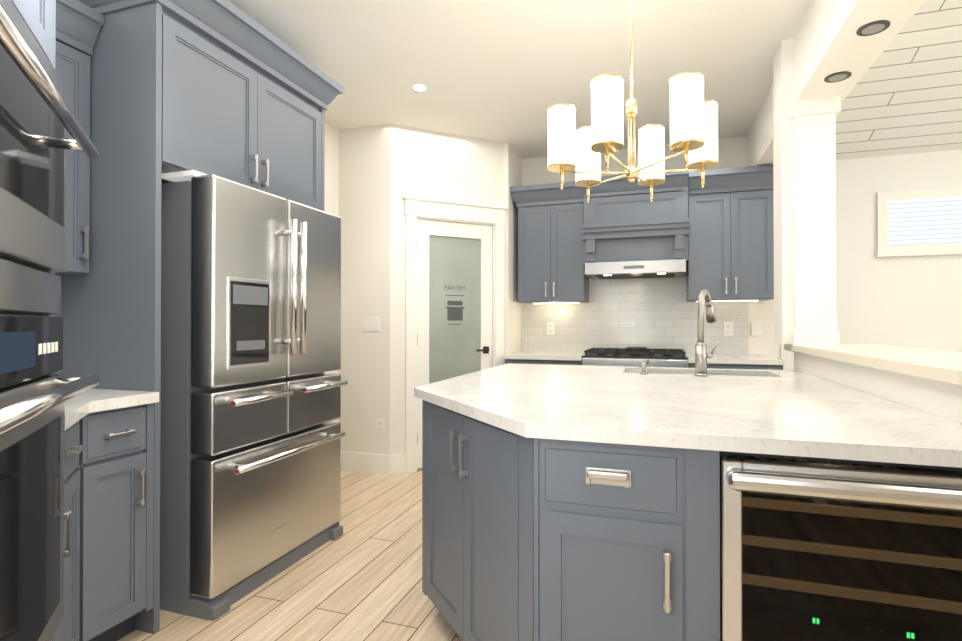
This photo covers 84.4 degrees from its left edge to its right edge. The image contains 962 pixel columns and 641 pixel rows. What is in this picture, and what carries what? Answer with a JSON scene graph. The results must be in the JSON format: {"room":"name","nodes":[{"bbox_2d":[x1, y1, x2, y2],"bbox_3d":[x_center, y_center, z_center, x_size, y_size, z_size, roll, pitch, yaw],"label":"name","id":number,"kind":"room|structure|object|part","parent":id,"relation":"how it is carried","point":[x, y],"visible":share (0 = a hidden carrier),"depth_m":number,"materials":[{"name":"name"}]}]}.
{"room":"kitchen","nodes":[
{"label":"kitchen","id":0,"kind":"room"},
{"bbox_2d":[118,468,461,640],"bbox_3d":[1.097,1.227,0.908,6.800,0.100,7.900,0,0,18],"label":"floor","id":1,"kind":"structure","parent":0,"point":[360,579],"depth_m":2.31,"materials":[{"name":"brown wood"}]},
{"bbox_2d":[0,0,99,640],"bbox_3d":[-1.191,-0.098,0.931,0.738,2.550,1.077,0,0,-27],"label":"tall cabinet","id":2,"kind":"object","parent":1,"relation":"on","point":[38,118],"visible":1,"depth_m":1.16,"materials":[{"name":"grey paint"}]},
{"bbox_2d":[52,421,84,640],"bbox_3d":[-1.502,0.744,1.474,0.632,0.874,0.327,0,0,-27],"label":"base cabinet","id":3,"kind":"object","parent":1,"relation":"on","point":[67,629],"visible":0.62,"depth_m":1.66,"materials":[{"name":"grey paint"}]},
{"bbox_2d":[65,388,158,429],"bbox_3d":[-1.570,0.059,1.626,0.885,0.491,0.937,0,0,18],"label":"countertop","id":4,"kind":"structure","parent":3,"relation":"on","point":[78,407],"depth_m":1.85,"materials":[{"name":"stone"}]},
{"bbox_2d":[75,403,153,640],"bbox_3d":[-1.566,0.747,1.975,0.669,0.874,0.263,0,0,18],"label":"base cabinet","id":5,"kind":"object","parent":1,"relation":"on","point":[115,467],"visible":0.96,"depth_m":1.87,"materials":[{"name":"grey paint"}]},
{"bbox_2d":[54,0,342,633],"bbox_3d":[-1.333,-0.086,2.611,0.712,2.550,1.225,0,0,18],"label":"surround","id":6,"kind":"object","parent":1,"relation":"on","point":[227,89],"visible":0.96,"depth_m":2.11,"materials":[{"name":"grey paint"}]},
{"bbox_2d":[160,170,347,620],"bbox_3d":[-1.247,0.293,2.637,0.842,1.792,0.908,0,0,18],"label":"fridge","id":7,"kind":"object","parent":1,"relation":"on","point":[251,434],"visible":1,"depth_m":2.25,"materials":[{"name":"grey metal"}]},
{"bbox_2d":[505,359,581,364],"bbox_3d":[0.594,0.763,4.613,0.640,0.878,0.649,0,0,18],"label":"base cabinet","id":8,"kind":"object","parent":1,"relation":"on","point":[553,362],"visible":0.06,"depth_m":4.34,"materials":[{"name":"grey paint"}]},
{"bbox_2d":[504,351,784,364],"bbox_3d":[1.274,0.303,4.396,2.074,0.035,0.637,0,0,18],"label":"countertop","id":9,"kind":"structure","parent":8,"relation":"on","point":[714,359],"depth_m":4.23,"materials":[{"name":"stone"}]},
{"bbox_2d":[422,400,719,640],"bbox_3d":[0.645,0.747,2.219,1.657,0.878,1.973,0,0,18],"label":"kitchen island","id":10,"kind":"object","parent":1,"relation":"on","point":[626,542],"depth_m":1.36,"materials":[{"name":"grey paint"}]},
{"bbox_3d":[-0.055,0.694,1.753,0.052,0.778,0.830,0,0,-27],"label":"front of the kitchen island","id":11,"kind":"part","parent":10,"relation":"part of","materials":[{"name":"grey wood"}]},
{"bbox_2d":[414,363,961,467],"bbox_3d":[0.647,0.288,2.238,1.668,0.035,2.001,0,0,18],"label":"island countertop","id":12,"kind":"structure","parent":10,"relation":"on","point":[788,412],"depth_m":1.55,"materials":[{"name":"stone"}]},
{"bbox_2d":[639,360,649,373],"bbox_3d":[0.844,0.239,2.738,0.050,0.070,0.094,0,0,18],"label":"soap dispenser","id":13,"kind":"object","parent":12,"relation":"on","point":[644,363],"visible":1,"depth_m":2.71,"materials":[{"name":"silver metal"}]},
{"bbox_2d":[694,289,718,375],"bbox_3d":[1.148,0.058,2.709,0.123,0.432,0.268,0,0,18],"label":"faucet","id":14,"kind":"object","parent":12,"relation":"on","point":[702,355],"visible":1,"depth_m":2.61,"materials":[{"name":"silver metal"}]},
{"bbox_2d":[720,451,961,640],"bbox_3d":[0.930,0.691,1.401,0.594,0.770,0.637,0,0,18],"label":"wine cooler","id":15,"kind":"object","parent":10,"relation":"in","point":[818,549],"visible":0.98,"depth_m":1.17,"materials":[{"name":"black"}]},
{"bbox_2d":[582,347,687,367],"bbox_3d":[1.265,0.711,4.360,0.785,0.978,0.704,0,0,18],"label":"range","id":16,"kind":"object","parent":1,"relation":"on","point":[638,356],"visible":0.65,"depth_m":4.13,"materials":[{"name":"silver metal"}]},
{"bbox_2d":[688,363,782,369],"bbox_3d":[1.952,0.760,4.160,0.635,0.878,0.649,0,0,18],"label":"base cabinet","id":17,"kind":"object","parent":1,"relation":"on","point":[744,366],"visible":0.06,"depth_m":3.88,"materials":[{"name":"grey paint"}]},
{"bbox_2d":[324,122,338,421],"bbox_3d":[-2.003,-0.186,1.926,0.120,2.740,7.650,0,0,18],"label":"wall","id":18,"kind":"structure","parent":0,"point":[331,198],"depth_m":4.20,"materials":[{"name":"white paint"}]},
{"bbox_2d":[54,0,103,275],"bbox_3d":[-1.718,-0.698,2.006,0.367,1.025,0.316,0,0,18],"label":"upper cabinet","id":19,"kind":"object","parent":18,"relation":"attached to","point":[79,24],"visible":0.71,"depth_m":2.07,"materials":[{"name":"grey paint"}]},
{"bbox_2d":[338,124,390,454],"bbox_3d":[-0.914,-0.170,4.262,0.467,2.740,0.100,0,0,18],"label":"wall","id":20,"kind":"structure","parent":0,"point":[364,192],"depth_m":4.21,"materials":[{"name":"white paint"}]},
{"bbox_2d":[341,451,390,474],"bbox_3d":[-0.926,1.124,4.197,0.479,0.150,0.014,0,0,18],"label":"baseboard","id":21,"kind":"structure","parent":20,"relation":"attached to","point":[367,462],"depth_m":4.18,"materials":[{"name":"white paint"}]},
{"bbox_2d":[362,317,379,331],"bbox_3d":[-0.868,0.029,4.187,0.160,0.115,0.009,0,0,18],"label":"light switch","id":22,"kind":"object","parent":20,"relation":"attached to","point":[370,323],"visible":1,"depth_m":4.18,"materials":[{"name":"white plastic"}]},
{"bbox_2d":[376,419,383,433],"bbox_3d":[-0.792,0.829,4.157,0.070,0.115,0.008,0,0,18],"label":"outlet","id":23,"kind":"object","parent":20,"relation":"attached to","point":[379,426],"visible":1,"depth_m":4.15,"materials":[{"name":"white plastic"}]},
{"bbox_2d":[390,124,503,454],"bbox_3d":[-0.252,-0.169,4.424,1.070,2.740,0.100,0,0,-27],"label":"wall","id":24,"kind":"structure","parent":0,"point":[427,163],"depth_m":4.24,"materials":[{"name":"white paint"}]},
{"bbox_2d":[391,453,405,474],"bbox_3d":[-0.230,1.125,4.363,1.078,0.150,0.014,0,0,-27],"label":"baseboard","id":25,"kind":"structure","parent":24,"relation":"attached to","point":[398,463],"depth_m":4.15,"materials":[{"name":"white paint"}]},
{"bbox_2d":[417,219,491,468],"bbox_3d":[-0.212,0.187,4.396,0.692,2.003,0.092,0,0,-27],"label":"pantry door","id":26,"kind":"structure","parent":24,"relation":"in","point":[454,299],"depth_m":4.41,"materials":[{"name":"white paint"}]},
{"bbox_2d":[402,194,507,472],"bbox_3d":[-0.216,0.106,4.418,0.940,2.190,0.140,0,0,-27],"label":"door frame","id":27,"kind":"structure","parent":24,"relation":"attached to","point":[444,210],"depth_m":4.27,"materials":[{"name":"white paint"}]},
{"bbox_2d":[504,143,521,363],"bbox_3d":[0.265,-0.167,4.823,0.100,2.740,0.477,0,0,18],"label":"wall","id":28,"kind":"structure","parent":0,"point":[512,304],"depth_m":4.68,"materials":[{"name":"white paint"}]},
{"bbox_2d":[228,0,811,158],"bbox_3d":[-0.467,-1.610,1.359,3.160,0.100,7.530,0,0,18],"label":"ceiling","id":29,"kind":"structure","parent":0,"point":[510,72],"depth_m":3.10,"materials":[{"name":"white paint"}]},
{"bbox_2d":[412,84,426,90],"bbox_3d":[-0.406,-1.542,3.515,0.100,0.006,0.100,0,0,18],"label":"recessed light","id":30,"kind":"object","parent":29,"relation":"in","point":[419,87],"visible":1,"depth_m":3.50,"materials":[{"name":"white paint"}]},
{"bbox_2d":[547,0,718,202],"bbox_3d":[0.607,-1.043,2.140,0.659,1.024,0.659,0,0,18],"label":"chandelier","id":31,"kind":"object","parent":29,"relation":"hanging from","point":[693,125],"visible":1,"depth_m":2.08,"materials":[{"name":"gold metal"}]},
{"bbox_2d":[522,136,961,369],"bbox_3d":[2.317,-0.219,4.446,6.720,2.840,0.132,0,0,18],"label":"wall","id":32,"kind":"structure","parent":0,"point":[910,301],"depth_m":4.13,"materials":[{"name":"white paint"}]},
{"bbox_2d":[510,181,588,303],"bbox_3d":[0.605,-0.661,4.736,0.659,1.012,0.427,0,0,18],"label":"upper cabinet","id":33,"kind":"object","parent":32,"relation":"attached to","point":[551,267],"visible":0.96,"depth_m":4.59,"materials":[{"name":"grey paint"}]},
{"bbox_2d":[522,273,747,354],"bbox_3d":[1.305,-0.105,4.721,1.934,0.785,0.009,0,0,18],"label":"backsplash","id":34,"kind":"structure","parent":32,"relation":"attached to","point":[654,313],"depth_m":4.70,"materials":[{"name":"tile"}]},
{"bbox_2d":[547,322,553,334],"bbox_3d":[0.645,0.074,4.930,0.070,0.115,0.008,0,0,18],"label":"electrical outlet","id":35,"kind":"object","parent":34,"relation":"attached to","point":[550,328],"visible":1,"depth_m":4.93,"materials":[{"name":"white plastic"}]},
{"bbox_2d":[724,322,732,335],"bbox_3d":[2.077,0.071,4.452,0.070,0.115,0.008,0,0,18],"label":"electrical outlet","id":36,"kind":"object","parent":34,"relation":"attached to","point":[728,328],"visible":1,"depth_m":4.45,"materials":[{"name":"white plastic"}]},
{"bbox_2d":[582,169,688,279],"bbox_3d":[1.293,-0.776,4.454,0.819,0.817,0.527,0,0,18],"label":"range hood","id":37,"kind":"object","parent":32,"relation":"attached to","point":[630,231],"visible":1,"depth_m":4.29,"materials":[{"name":"grey paint"}]},
{"bbox_2d":[686,164,773,301],"bbox_3d":[2.033,-0.664,4.259,0.699,1.012,0.427,0,0,18],"label":"upper cabinet","id":38,"kind":"object","parent":32,"relation":"attached to","point":[731,236],"visible":0.96,"depth_m":4.14,"materials":[{"name":"grey paint"}]},
{"bbox_2d":[752,322,760,335],"bbox_3d":[2.277,0.070,4.386,0.070,0.115,0.006,0,0,18],"label":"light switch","id":39,"kind":"object","parent":32,"relation":"attached to","point":[756,328],"visible":1,"depth_m":4.38,"materials":[{"name":"white plastic"}]},
{"bbox_2d":[875,187,961,256],"bbox_3d":[3.665,-0.743,3.908,1.270,0.500,0.040,0,0,18],"label":"window","id":40,"kind":"structure","parent":32,"relation":"in","point":[925,222],"depth_m":4.03,"materials":[{"name":"white paint"}]},
{"bbox_2d":[747,0,924,166],"bbox_3d":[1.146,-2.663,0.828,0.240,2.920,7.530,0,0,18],"label":"header beam","id":41,"kind":"structure","parent":0,"point":[828,40],"depth_m":2.46,"materials":[{"name":"white paint"}]},
{"bbox_2d":[824,71,851,82],"bbox_3d":[1.743,-1.189,2.592,0.112,0.006,0.112,0,0,18],"label":"recessed light","id":42,"kind":"object","parent":41,"relation":"attached to","point":[837,77],"visible":1,"depth_m":2.59,"materials":[{"name":"grey"}]},
{"bbox_2d":[856,20,889,35],"bbox_3d":[1.601,-1.192,2.165,0.112,0.006,0.112,0,0,18],"label":"recessed light","id":43,"kind":"object","parent":41,"relation":"attached to","point":[874,27],"visible":1,"depth_m":2.16,"materials":[{"name":"grey"}]},
{"bbox_2d":[784,344,961,423],"bbox_3d":[1.679,0.655,2.111,0.455,1.060,1.895,0,0,18],"label":"wall","id":44,"kind":"structure","parent":0,"point":[927,380],"depth_m":1.80,"materials":[{"name":"white paint"}]},
{"bbox_2d":[773,38,840,344],"bbox_3d":[1.819,-0.709,2.973,0.270,1.680,0.270,0,0,18],"label":"column","id":45,"kind":"structure","parent":44,"relation":"on","point":[804,170],"depth_m":2.87,"materials":[{"name":"white paint"}]},
{"bbox_2d":[836,0,961,159],"bbox_3d":[2.730,-2.677,0.299,3.100,2.761,7.530,0,0,18],"label":"ceiling","id":46,"kind":"structure","parent":0,"point":[904,96],"depth_m":3.55,"materials":[{"name":"white wood"}]}
]}

